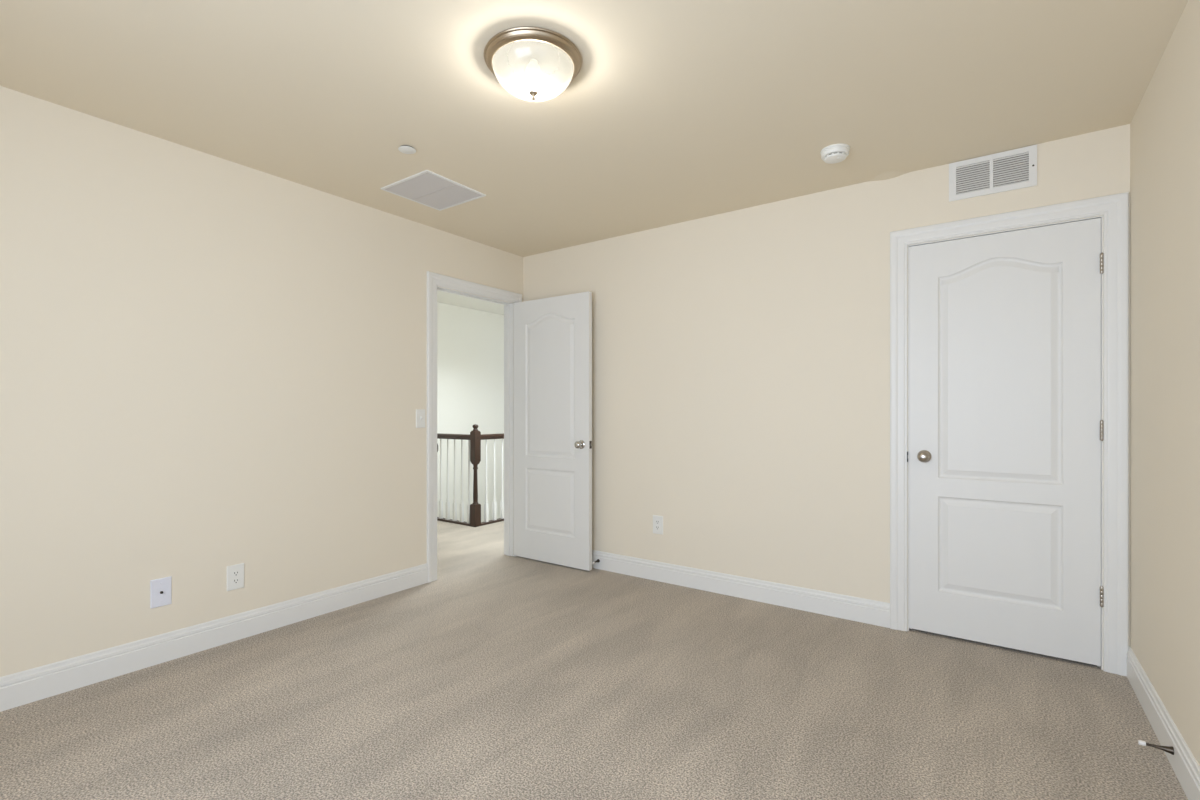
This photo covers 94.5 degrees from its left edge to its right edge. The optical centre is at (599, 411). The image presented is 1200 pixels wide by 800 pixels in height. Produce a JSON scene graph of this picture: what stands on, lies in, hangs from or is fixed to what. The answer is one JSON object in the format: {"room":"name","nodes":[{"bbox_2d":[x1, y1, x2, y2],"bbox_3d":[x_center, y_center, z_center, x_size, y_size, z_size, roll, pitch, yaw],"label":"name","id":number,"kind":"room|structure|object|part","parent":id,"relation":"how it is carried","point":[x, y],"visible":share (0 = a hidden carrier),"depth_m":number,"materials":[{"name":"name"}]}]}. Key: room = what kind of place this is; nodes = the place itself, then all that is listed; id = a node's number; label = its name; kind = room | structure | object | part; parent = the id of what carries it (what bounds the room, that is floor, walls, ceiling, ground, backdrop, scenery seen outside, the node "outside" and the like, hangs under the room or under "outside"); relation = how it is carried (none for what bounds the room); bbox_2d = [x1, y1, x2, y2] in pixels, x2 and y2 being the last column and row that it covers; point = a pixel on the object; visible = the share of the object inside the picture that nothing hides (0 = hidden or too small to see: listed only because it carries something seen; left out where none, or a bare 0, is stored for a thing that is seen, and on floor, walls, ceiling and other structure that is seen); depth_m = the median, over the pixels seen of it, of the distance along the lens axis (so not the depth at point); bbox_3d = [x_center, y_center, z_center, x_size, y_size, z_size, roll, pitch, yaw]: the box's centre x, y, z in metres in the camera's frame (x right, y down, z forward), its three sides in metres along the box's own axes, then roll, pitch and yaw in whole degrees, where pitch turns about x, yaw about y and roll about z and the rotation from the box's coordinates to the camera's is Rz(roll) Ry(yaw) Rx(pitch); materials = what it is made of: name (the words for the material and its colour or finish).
{"room":"empty bedroom","nodes":[
{"label":"empty bedroom","id":0,"kind":"room"},
{"bbox_2d":[0,86,522,676],"bbox_3d":[-1.936,-0.052,2.823,0.100,2.440,4.357,0,0,35],"label":"wall","id":1,"kind":"structure","parent":0,"point":[209,364],"depth_m":2.66,"materials":[{"name":"beige paint"}]},
{"bbox_2d":[150,576,171,608],"bbox_3d":[-2.038,0.841,2.579,0.017,0.130,0.080,0,0,35],"label":"outlet","id":2,"kind":"object","parent":1,"relation":"attached to","point":[161,588],"visible":1,"depth_m":2.58,"materials":[{"name":"white plastic"}]},
{"bbox_2d":[0,563,427,711],"bbox_3d":[-2.123,1.102,2.462,0.014,0.131,3.252,0,0,35],"label":"baseboard","id":3,"kind":"structure","parent":1,"relation":"attached to","point":[17,689],"depth_m":2.65,"materials":[{"name":"white paint"}]},
{"bbox_2d":[227,563,243,590],"bbox_3d":[-1.861,0.846,2.835,0.008,0.126,0.080,0,0,35],"label":"power outlet","id":4,"kind":"object","parent":1,"relation":"attached to","point":[235,573],"visible":1,"depth_m":2.83,"materials":[{"name":"white plastic"}]},
{"bbox_2d":[232,578,239,583],"bbox_3d":[-1.859,0.865,2.833,0.002,0.028,0.034,0,0,35],"label":"receptacle","id":5,"kind":"object","parent":4,"relation":"attached to","point":[234,580],"depth_m":2.83,"materials":[{"name":"white plastic"}]},
{"bbox_2d":[232,570,239,575],"bbox_3d":[-1.859,0.826,2.833,0.002,0.028,0.034,0,0,35],"label":"receptacle","id":6,"kind":"object","parent":4,"relation":"attached to","point":[234,572],"depth_m":2.83,"materials":[{"name":"white plastic"}]},
{"bbox_2d":[416,409,424,427],"bbox_3d":[-1.207,0.047,3.747,0.018,0.124,0.074,0,0,35],"label":"light switch","id":7,"kind":"object","parent":1,"relation":"attached to","point":[420,413],"visible":1,"depth_m":3.74,"materials":[{"name":"white plastic"}]},
{"bbox_2d":[427,271,521,582],"bbox_3d":[-0.958,0.105,4.198,0.140,2.126,0.925,0,0,35],"label":"door frame","id":8,"kind":"structure","parent":1,"relation":"attached to","point":[434,280],"depth_m":3.90,"materials":[{"name":"white paint"}]},
{"bbox_2d":[437,302,503,521],"bbox_3d":[-2.431,0.748,5.779,0.100,4.040,5.600,0,0,35],"label":"wall","id":9,"kind":"structure","parent":0,"point":[470,342],"depth_m":6.84,"materials":[{"name":"paint"}]},
{"bbox_2d":[437,291,503,314],"bbox_3d":[-1.609,-1.322,5.194,2.116,0.100,5.600,0,0,35],"label":"ceiling","id":10,"kind":"structure","parent":0,"point":[442,297],"depth_m":6.53,"materials":[{"name":"paint"}]},
{"bbox_2d":[514,291,591,570],"bbox_3d":[-0.377,0.142,4.261,0.776,2.030,0.167,0,0,35],"label":"door","id":11,"kind":"structure","parent":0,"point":[553,335],"depth_m":4.22,"materials":[{"name":"white paint"}]},
{"bbox_3d":[-0.156,0.242,4.037,0.056,0.056,0.058,0,0,35],"label":"knob","id":12,"kind":"part","parent":11,"relation":"part of","materials":[{"name":"silver metal"}]},
{"bbox_2d":[0,521,1187,799],"bbox_3d":[-0.442,1.293,3.382,5.919,0.250,7.000,0,0,35],"label":"floor","id":13,"kind":"structure","parent":0,"point":[507,677],"depth_m":2.16,"materials":[{"name":"beige carpet"}]},
{"bbox_2d":[437,424,503,526],"bbox_3d":[-1.042,0.648,6.773,1.010,1.040,2.169,0,0,35],"label":"stair railing","id":14,"kind":"object","parent":13,"relation":"on","point":[474,438],"visible":0.41,"depth_m":5.77,"materials":[{"name":"brown wood"}]},
{"bbox_3d":[-1.680,1.158,5.944,0.932,0.020,0.070,0,0,35],"label":"shoe rail","id":15,"kind":"part","parent":14,"relation":"part of","materials":[{"name":"brown wood"}]},
{"bbox_3d":[-1.680,0.263,5.944,0.932,0.054,0.066,0,0,35],"label":"handrail","id":16,"kind":"part","parent":14,"relation":"part of","materials":[{"name":"brown wood"}]},
{"bbox_3d":[-1.269,0.681,5.652,0.078,0.974,0.078,0,0,35],"label":"newel post","id":17,"kind":"part","parent":14,"relation":"part of","materials":[{"name":"brown wood"}]},
{"bbox_3d":[-0.641,1.158,6.535,0.070,0.020,2.092,0,0,35],"label":"shoe rail","id":18,"kind":"part","parent":14,"relation":"part of","materials":[{"name":"brown wood"}]},
{"bbox_3d":[-0.641,0.263,6.535,0.066,0.054,2.092,0,0,35],"label":"handrail","id":19,"kind":"part","parent":14,"relation":"part of","materials":[{"name":"brown wood"}]},
{"bbox_2d":[0,0,1187,256],"bbox_3d":[-0.323,-1.326,1.768,3.853,0.132,4.507,0,0,35],"label":"ceiling","id":20,"kind":"structure","parent":0,"point":[674,111],"depth_m":2.18,"materials":[{"name":"beige paint"}]},
{"bbox_2d":[398,145,415,153],"bbox_3d":[-0.932,-1.268,2.683,0.083,0.009,0.083,0,0,35],"label":"sprinkler cover","id":21,"kind":"object","parent":20,"relation":"attached to","point":[406,149],"visible":1,"depth_m":2.67,"materials":[{"name":"white plastic"}]},
{"bbox_2d":[381,170,485,210],"bbox_3d":[-0.959,-1.269,3.206,0.416,0.007,0.416,0,0,35],"label":"ceiling vent","id":22,"kind":"object","parent":20,"relation":"in","point":[428,188],"visible":1,"depth_m":3.19,"materials":[{"name":"white metal"}]},
{"bbox_2d":[484,27,581,101],"bbox_3d":[-0.240,-1.199,2.003,0.352,0.148,0.352,0,0,35],"label":"ceiling light","id":23,"kind":"object","parent":20,"relation":"attached to","point":[533,64],"visible":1,"depth_m":1.91,"materials":[{"name":"white glass"}]},
{"bbox_3d":[-0.240,-1.199,2.003,0.292,0.094,0.292,0,0,35],"label":"lamp shade","id":24,"kind":"part","parent":23,"relation":"part of","materials":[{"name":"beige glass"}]},
{"bbox_2d":[820,144,849,163],"bbox_3d":[1.144,-1.247,2.699,0.133,0.051,0.133,0,0,35],"label":"smoke detector","id":25,"kind":"object","parent":20,"relation":"attached to","point":[835,153],"visible":1,"depth_m":2.66,"materials":[{"name":"white plastic"}]},
{"bbox_2d":[523,124,1129,645],"bbox_3d":[0.893,-0.052,3.546,3.873,2.440,0.100,0,0,35],"label":"wall","id":26,"kind":"structure","parent":0,"point":[741,358],"depth_m":3.38,"materials":[{"name":"beige paint"}]},
{"bbox_2d":[653,515,662,534],"bbox_3d":[0.399,0.782,3.831,0.080,0.126,0.008,0,0,35],"label":"power outlet","id":27,"kind":"object","parent":26,"relation":"attached to","point":[657,520],"visible":1,"depth_m":3.83,"materials":[{"name":"white plastic"}]},
{"bbox_2d":[592,550,889,627],"bbox_3d":[0.466,1.102,3.780,2.705,0.131,0.014,0,0,35],"label":"baseboard","id":28,"kind":"structure","parent":26,"relation":"attached to","point":[863,610],"depth_m":3.43,"materials":[{"name":"white paint"}]},
{"bbox_2d":[949,144,1036,201],"bbox_3d":[1.933,-1.172,2.739,0.355,0.193,0.010,0,0,35],"label":"air vent","id":29,"kind":"object","parent":26,"relation":"in","point":[1014,169],"visible":1,"depth_m":2.73,"materials":[{"name":"white metal"}]},
{"bbox_2d":[909,218,1103,665],"bbox_3d":[1.951,0.137,2.716,0.772,2.029,0.101,0,0,35],"label":"door","id":30,"kind":"structure","parent":26,"relation":"in","point":[1006,426],"depth_m":2.70,"materials":[{"name":"white paint"}]},
{"bbox_3d":[1.681,0.235,2.881,0.056,0.056,0.058,0,0,35],"label":"knob","id":31,"kind":"part","parent":30,"relation":"part of","materials":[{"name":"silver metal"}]},
{"bbox_2d":[890,192,1128,676],"bbox_3d":[1.978,0.100,2.761,0.941,2.136,0.120,0,0,35],"label":"door frame","id":32,"kind":"structure","parent":26,"relation":"attached to","point":[1114,208],"depth_m":2.50,"materials":[{"name":"white paint"}]},
{"bbox_2d":[1130,0,1199,765],"bbox_3d":[1.130,-0.052,0.642,0.120,2.440,4.357,0,0,35],"label":"wall","id":33,"kind":"structure","parent":0,"point":[1165,125],"depth_m":1.93,"materials":[{"name":"beige paint"}]},
{"bbox_2d":[1138,740,1173,754],"bbox_3d":[1.834,1.106,1.832,0.083,0.025,0.025,0,0,35],"label":"door stop","id":34,"kind":"object","parent":33,"relation":"attached to","point":[1169,749],"visible":1,"depth_m":1.82,"materials":[{"name":"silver metal"}]},
{"bbox_3d":[1.841,1.106,1.827,0.067,0.025,0.025,0,0,35],"label":"stop rod","id":35,"kind":"part","parent":34,"relation":"part of","materials":[{"name":"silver metal"}]},
{"bbox_2d":[1127,646,1199,799],"bbox_3d":[1.119,1.102,0.742,0.014,0.131,4.206,0,0,35],"label":"baseboard","id":36,"kind":"structure","parent":33,"relation":"attached to","point":[1184,764],"depth_m":1.90,"materials":[{"name":"white paint"}]}
]}

